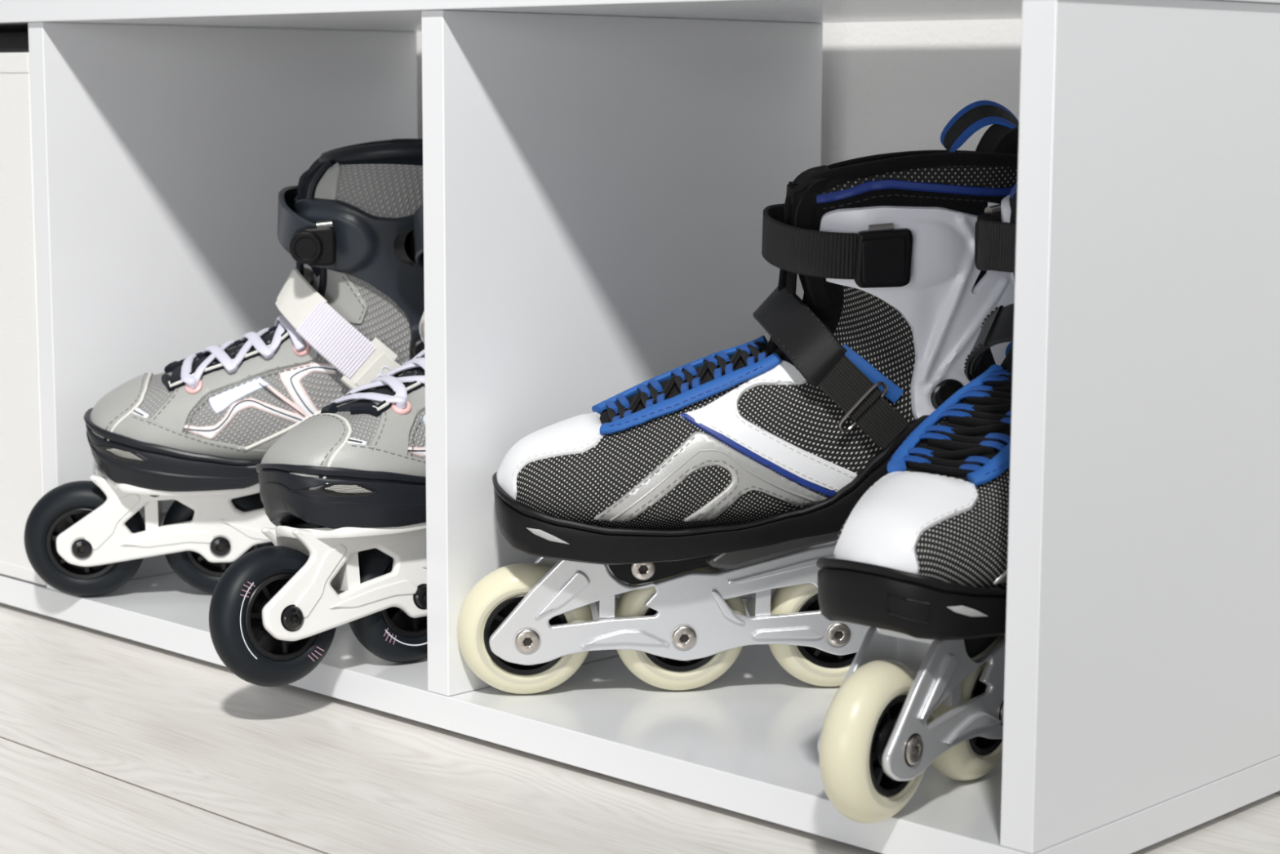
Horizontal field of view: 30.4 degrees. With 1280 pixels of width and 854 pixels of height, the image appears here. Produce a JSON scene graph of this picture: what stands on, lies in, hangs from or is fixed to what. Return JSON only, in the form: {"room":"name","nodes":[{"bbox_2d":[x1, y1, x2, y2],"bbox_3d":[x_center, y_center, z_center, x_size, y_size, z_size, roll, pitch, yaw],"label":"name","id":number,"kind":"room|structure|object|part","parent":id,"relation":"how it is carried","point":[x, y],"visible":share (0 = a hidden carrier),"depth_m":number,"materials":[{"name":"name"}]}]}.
{"room":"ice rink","nodes":[
{"label":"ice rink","id":0,"kind":"room"},
{"bbox_2d":[0,602,1279,853],"bbox_3d":[-1.092,0.334,0.236,6.400,0.050,3.540,8,11,43],"label":"floor","id":1,"kind":"structure","parent":0,"point":[110,744],"depth_m":1.18,"materials":[{"name":"white wood"}]},
{"bbox_2d":[0,0,1279,853],"bbox_3d":[-0.138,-0.071,1.468,1.141,0.407,0.308,8,11,43],"label":"storage cabinet","id":2,"kind":"object","parent":1,"relation":"on","point":[600,177],"visible":0.57,"depth_m":1.23,"materials":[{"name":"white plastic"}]},
{"bbox_2d":[0,52,46,585],"bbox_3d":[-0.409,-0.098,1.718,0.351,0.340,0.290,8,11,43],"label":"door","id":3,"kind":"structure","parent":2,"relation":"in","point":[21,477],"depth_m":1.51,"materials":[{"name":"white laminate"}]},
{"bbox_2d":[0,31,28,53],"bbox_3d":[-0.409,-0.107,1.716,0.337,0.351,0.270,8,11,43],"label":"folded blanket","id":4,"kind":"object","parent":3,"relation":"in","point":[15,42],"visible":0.1,"depth_m":1.51,"materials":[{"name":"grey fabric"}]},
{"bbox_2d":[23,138,424,596],"bbox_3d":[-0.222,-0.034,1.462,0.331,0.290,0.118,0,8,-3],"label":"skate","id":5,"kind":"object","parent":2,"relation":"in","point":[194,433],"visible":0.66,"depth_m":1.44,"materials":[{"name":"black"}]},
{"bbox_2d":[133,408,149,417],"bbox_3d":[-0.309,-0.016,1.446,0.017,0.017,0.033,-1,16,-6],"label":"print","id":6,"kind":"object","parent":5,"relation":"on","point":[137,412],"depth_m":1.43,"materials":[{"name":"white plastic"}]},
{"bbox_3d":[-0.223,0.046,1.494,0.286,0.073,0.038,-1,16,-6],"label":"frame","id":7,"kind":"part","parent":5,"relation":"part of","materials":[{"name":"white plastic"}]},
{"bbox_3d":[-0.236,0.005,1.444,0.182,0.036,0.018,-1,16,-6],"label":"foxing panel","id":8,"kind":"part","parent":5,"relation":"part of","materials":[{"name":"grey leather"}]},
{"bbox_2d":[208,376,270,414],"bbox_3d":[-0.244,-0.019,1.436,0.038,0.022,0.006,-1,8,-11],"label":"print","id":9,"kind":"object","parent":5,"relation":"on","point":[227,395],"depth_m":1.44,"materials":[{"name":"white plastic"}]},
{"bbox_2d":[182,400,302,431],"bbox_3d":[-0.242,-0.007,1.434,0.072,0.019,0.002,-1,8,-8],"label":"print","id":10,"kind":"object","parent":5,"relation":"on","point":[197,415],"depth_m":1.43,"materials":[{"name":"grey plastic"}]},
{"bbox_2d":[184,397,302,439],"bbox_3d":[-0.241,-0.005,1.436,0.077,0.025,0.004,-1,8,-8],"label":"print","id":11,"kind":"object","parent":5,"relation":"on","point":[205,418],"depth_m":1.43,"materials":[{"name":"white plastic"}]},
{"bbox_2d":[183,400,303,437],"bbox_3d":[-0.241,-0.005,1.435,0.075,0.023,0.007,-1,16,-6],"label":"print","id":12,"kind":"object","parent":5,"relation":"on","point":[207,433],"depth_m":1.43},
{"bbox_3d":[-0.176,-0.007,1.452,0.131,0.070,0.022,-1,16,-6],"label":"heel panel","id":13,"kind":"part","parent":5,"relation":"part of","materials":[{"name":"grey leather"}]},
{"bbox_2d":[258,382,305,416],"bbox_3d":[-0.219,-0.017,1.437,0.028,0.021,0.006,-1,16,-6],"label":"print","id":14,"kind":"object","parent":5,"relation":"on","point":[259,383],"depth_m":1.44},
{"bbox_2d":[266,385,309,418],"bbox_3d":[-0.216,-0.016,1.438,0.034,0.026,0.005,0,8,-1],"label":"print","id":15,"kind":"object","parent":5,"relation":"on","point":[283,402],"depth_m":1.44,"materials":[{"name":"white plastic"}]},
{"bbox_3d":[-0.199,-0.107,1.401,0.020,0.020,0.013,-1,16,-6],"label":"buckle knob","id":16,"kind":"part","parent":5,"relation":"part of","materials":[{"name":"black plastic"}]},
{"bbox_2d":[279,362,337,413],"bbox_3d":[-0.203,-0.022,1.438,0.035,0.035,0.005,0,8,0],"label":"print","id":17,"kind":"object","parent":5,"relation":"on","point":[304,388],"depth_m":1.44,"materials":[{"name":"white"}]},
{"bbox_2d":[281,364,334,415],"bbox_3d":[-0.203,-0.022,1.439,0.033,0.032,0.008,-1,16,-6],"label":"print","id":18,"kind":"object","parent":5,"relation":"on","point":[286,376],"depth_m":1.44},
{"bbox_2d":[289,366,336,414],"bbox_3d":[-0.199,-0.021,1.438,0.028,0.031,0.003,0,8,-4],"label":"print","id":19,"kind":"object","parent":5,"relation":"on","point":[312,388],"depth_m":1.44,"materials":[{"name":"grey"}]},
{"bbox_3d":[-0.188,-0.084,1.438,0.048,0.042,0.013,6,10,36],"label":"ankle panel","id":20,"kind":"part","parent":5,"relation":"part of","materials":[{"name":"grey fabric"}]},
{"bbox_2d":[208,204,427,686],"bbox_3d":[-0.113,-0.018,1.353,0.329,0.288,0.120,-6,11,-39],"label":"skate","id":21,"kind":"object","parent":2,"relation":"in","point":[344,490],"visible":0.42,"depth_m":1.27,"materials":[{"name":"grey plastic"}]},
{"bbox_3d":[-0.102,0.067,1.351,0.286,0.073,0.038,-7,4,-40],"label":"frame","id":22,"kind":"part","parent":21,"relation":"part of","materials":[{"name":"white plastic"}]},
{"bbox_2d":[347,439,362,443],"bbox_3d":[-0.154,0.007,1.267,0.009,0.003,0.001,0,8,-5],"label":"print","id":23,"kind":"object","parent":21,"relation":"on","point":[349,441],"depth_m":1.27,"materials":[{"name":"grey plastic"}]},
{"bbox_2d":[345,436,367,444],"bbox_3d":[-0.164,0.004,1.276,0.017,0.017,0.033,-7,4,-40],"label":"print","id":24,"kind":"object","parent":21,"relation":"on","point":[348,440],"depth_m":1.27,"materials":[{"name":"white plastic"}]},
{"bbox_3d":[-0.098,0.016,1.311,0.182,0.036,0.018,-7,4,-40],"label":"foxing panel","id":25,"kind":"part","parent":21,"relation":"part of","materials":[{"name":"grey leather"}]},
{"bbox_3d":[-0.135,-0.107,1.392,0.020,0.020,0.013,-7,4,-40],"label":"buckle knob","id":26,"kind":"part","parent":21,"relation":"part of","materials":[{"name":"black plastic"}]},
{"bbox_2d":[407,449,425,451],"bbox_3d":[-0.100,0.002,1.301,0.072,0.018,0.005,-7,4,-40],"label":"print","id":27,"kind":"object","parent":21,"relation":"on","point":[407,450],"depth_m":1.28,"materials":[{"name":"grey plastic"}]},
{"bbox_2d":[408,446,425,457],"bbox_3d":[-0.100,0.004,1.303,0.077,0.025,0.007,-7,4,-40],"label":"print","id":28,"kind":"object","parent":21,"relation":"on","point":[413,451],"depth_m":1.28,"materials":[{"name":"white plastic"}]},
{"bbox_2d":[408,448,425,455],"bbox_3d":[-0.099,0.004,1.303,0.075,0.023,0.007,-7,4,-40],"label":"print","id":29,"kind":"object","parent":21,"relation":"on","point":[420,452],"depth_m":1.28},
{"bbox_2d":[421,413,425,422],"bbox_3d":[-0.106,-0.009,1.304,0.008,0.021,0.038,7,10,39],"label":"print","id":30,"kind":"object","parent":21,"relation":"on","point":[423,415],"depth_m":1.29,"materials":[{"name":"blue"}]},
{"bbox_3d":[-0.137,-0.260,1.441,1.141,0.024,0.308,8,11,43],"label":"panel","id":31,"kind":"part","parent":2,"relation":"part of","materials":[{"name":"white plastic"}]},
{"bbox_3d":[-0.138,0.117,1.496,1.134,0.018,0.305,8,11,43],"label":"panel","id":32,"kind":"part","parent":2,"relation":"part of","materials":[{"name":"white plastic"}]},
{"bbox_2d":[457,100,1018,693],"bbox_3d":[0.064,-0.011,1.226,0.320,0.315,0.115,0,8,-3],"label":"skate","id":33,"kind":"object","parent":2,"relation":"in","point":[700,486],"visible":0.79,"depth_m":1.20,"materials":[{"name":"black fabric"}]},
{"bbox_3d":[0.021,-0.028,1.248,0.093,0.042,0.015,-1,15,-6],"label":"eyestay trim","id":34,"kind":"part","parent":33,"relation":"part of","materials":[{"name":"blue plastic"}]},
{"bbox_3d":[0.063,0.083,1.259,0.289,0.076,0.037,-1,15,-6],"label":"frame","id":35,"kind":"part","parent":33,"relation":"part of","materials":[{"name":"silver metal"}]},
{"bbox_3d":[0.026,-0.016,1.204,0.093,0.042,0.015,-1,15,-6],"label":"eyestay trim","id":36,"kind":"part","parent":33,"relation":"part of","materials":[{"name":"blue"}]},
{"bbox_3d":[0.066,0.000,1.205,0.092,0.068,0.020,-1,8,-10],"label":"panel","id":37,"kind":"part","parent":33,"relation":"part of","materials":[{"name":"white leather"}]},
{"bbox_3d":[0.141,-0.131,1.209,0.104,0.013,0.066,-1,8,-9],"label":"collar panel","id":38,"kind":"part","parent":33,"relation":"part of","materials":[{"name":"black fabric"}]},
{"bbox_3d":[0.117,-0.027,1.199,0.035,0.030,0.005,0,8,0],"label":"eyestay trim","id":39,"kind":"part","parent":33,"relation":"part of","materials":[{"name":"blue"}]},
{"bbox_3d":[0.120,-0.082,1.164,0.023,0.023,0.002,-1,15,-6],"label":"buckle lever","id":40,"kind":"part","parent":33,"relation":"part of","materials":[{"name":"black plastic"}]},
{"bbox_3d":[0.143,-0.124,1.184,0.104,0.017,0.018,-1,15,-6],"label":"collar panel","id":41,"kind":"part","parent":33,"relation":"part of","materials":[{"name":"black fabric"}]},
{"bbox_2d":[816,181,1017,823],"bbox_3d":[0.182,0.004,1.116,0.106,0.316,0.321,7,11,39],"label":"skate","id":42,"kind":"object","parent":2,"relation":"in","point":[920,560],"visible":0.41,"depth_m":1.03,"materials":[{"name":"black plastic"}]},
{"bbox_3d":[0.115,0.078,1.005,0.018,0.013,0.003,2,8,12],"label":"embossed frame","id":43,"kind":"part","parent":42,"relation":"part of","materials":[{"name":"black plastic"}]},
{"bbox_3d":[0.182,0.101,1.131,0.037,0.076,0.289,8,11,37],"label":"frame","id":44,"kind":"part","parent":42,"relation":"part of","materials":[{"name":"silver metal"}]},
{"bbox_3d":[0.141,-0.005,1.095,0.015,0.042,0.093,8,11,37],"label":"eyestay trim","id":45,"kind":"part","parent":42,"relation":"part of","materials":[{"name":"blue"}]},
{"bbox_3d":[0.173,-0.093,1.173,0.002,0.023,0.023,8,11,37],"label":"buckle lever","id":46,"kind":"part","parent":42,"relation":"part of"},
{"bbox_3d":[0.177,0.001,1.067,0.015,0.042,0.093,8,11,37],"label":"eyestay trim","id":47,"kind":"part","parent":42,"relation":"part of","materials":[{"name":"blue fabric"}]},
{"bbox_3d":[0.187,-0.029,1.170,0.005,0.030,0.036,4,9,25],"label":"eyestay trim","id":48,"kind":"part","parent":42,"relation":"part of","materials":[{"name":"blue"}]},
{"bbox_3d":[0.266,-0.013,1.086,0.017,0.360,0.305,8,11,43],"label":"panel","id":49,"kind":"part","parent":2,"relation":"part of","materials":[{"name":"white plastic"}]},
{"bbox_2d":[416,18,1022,165],"bbox_3d":[0.169,-1.146,1.346,6.400,2.672,0.091,8,11,43],"label":"wall","id":50,"kind":"structure","parent":0,"point":[895,86],"depth_m":1.42,"materials":[{"name":"white paint"}]}
]}

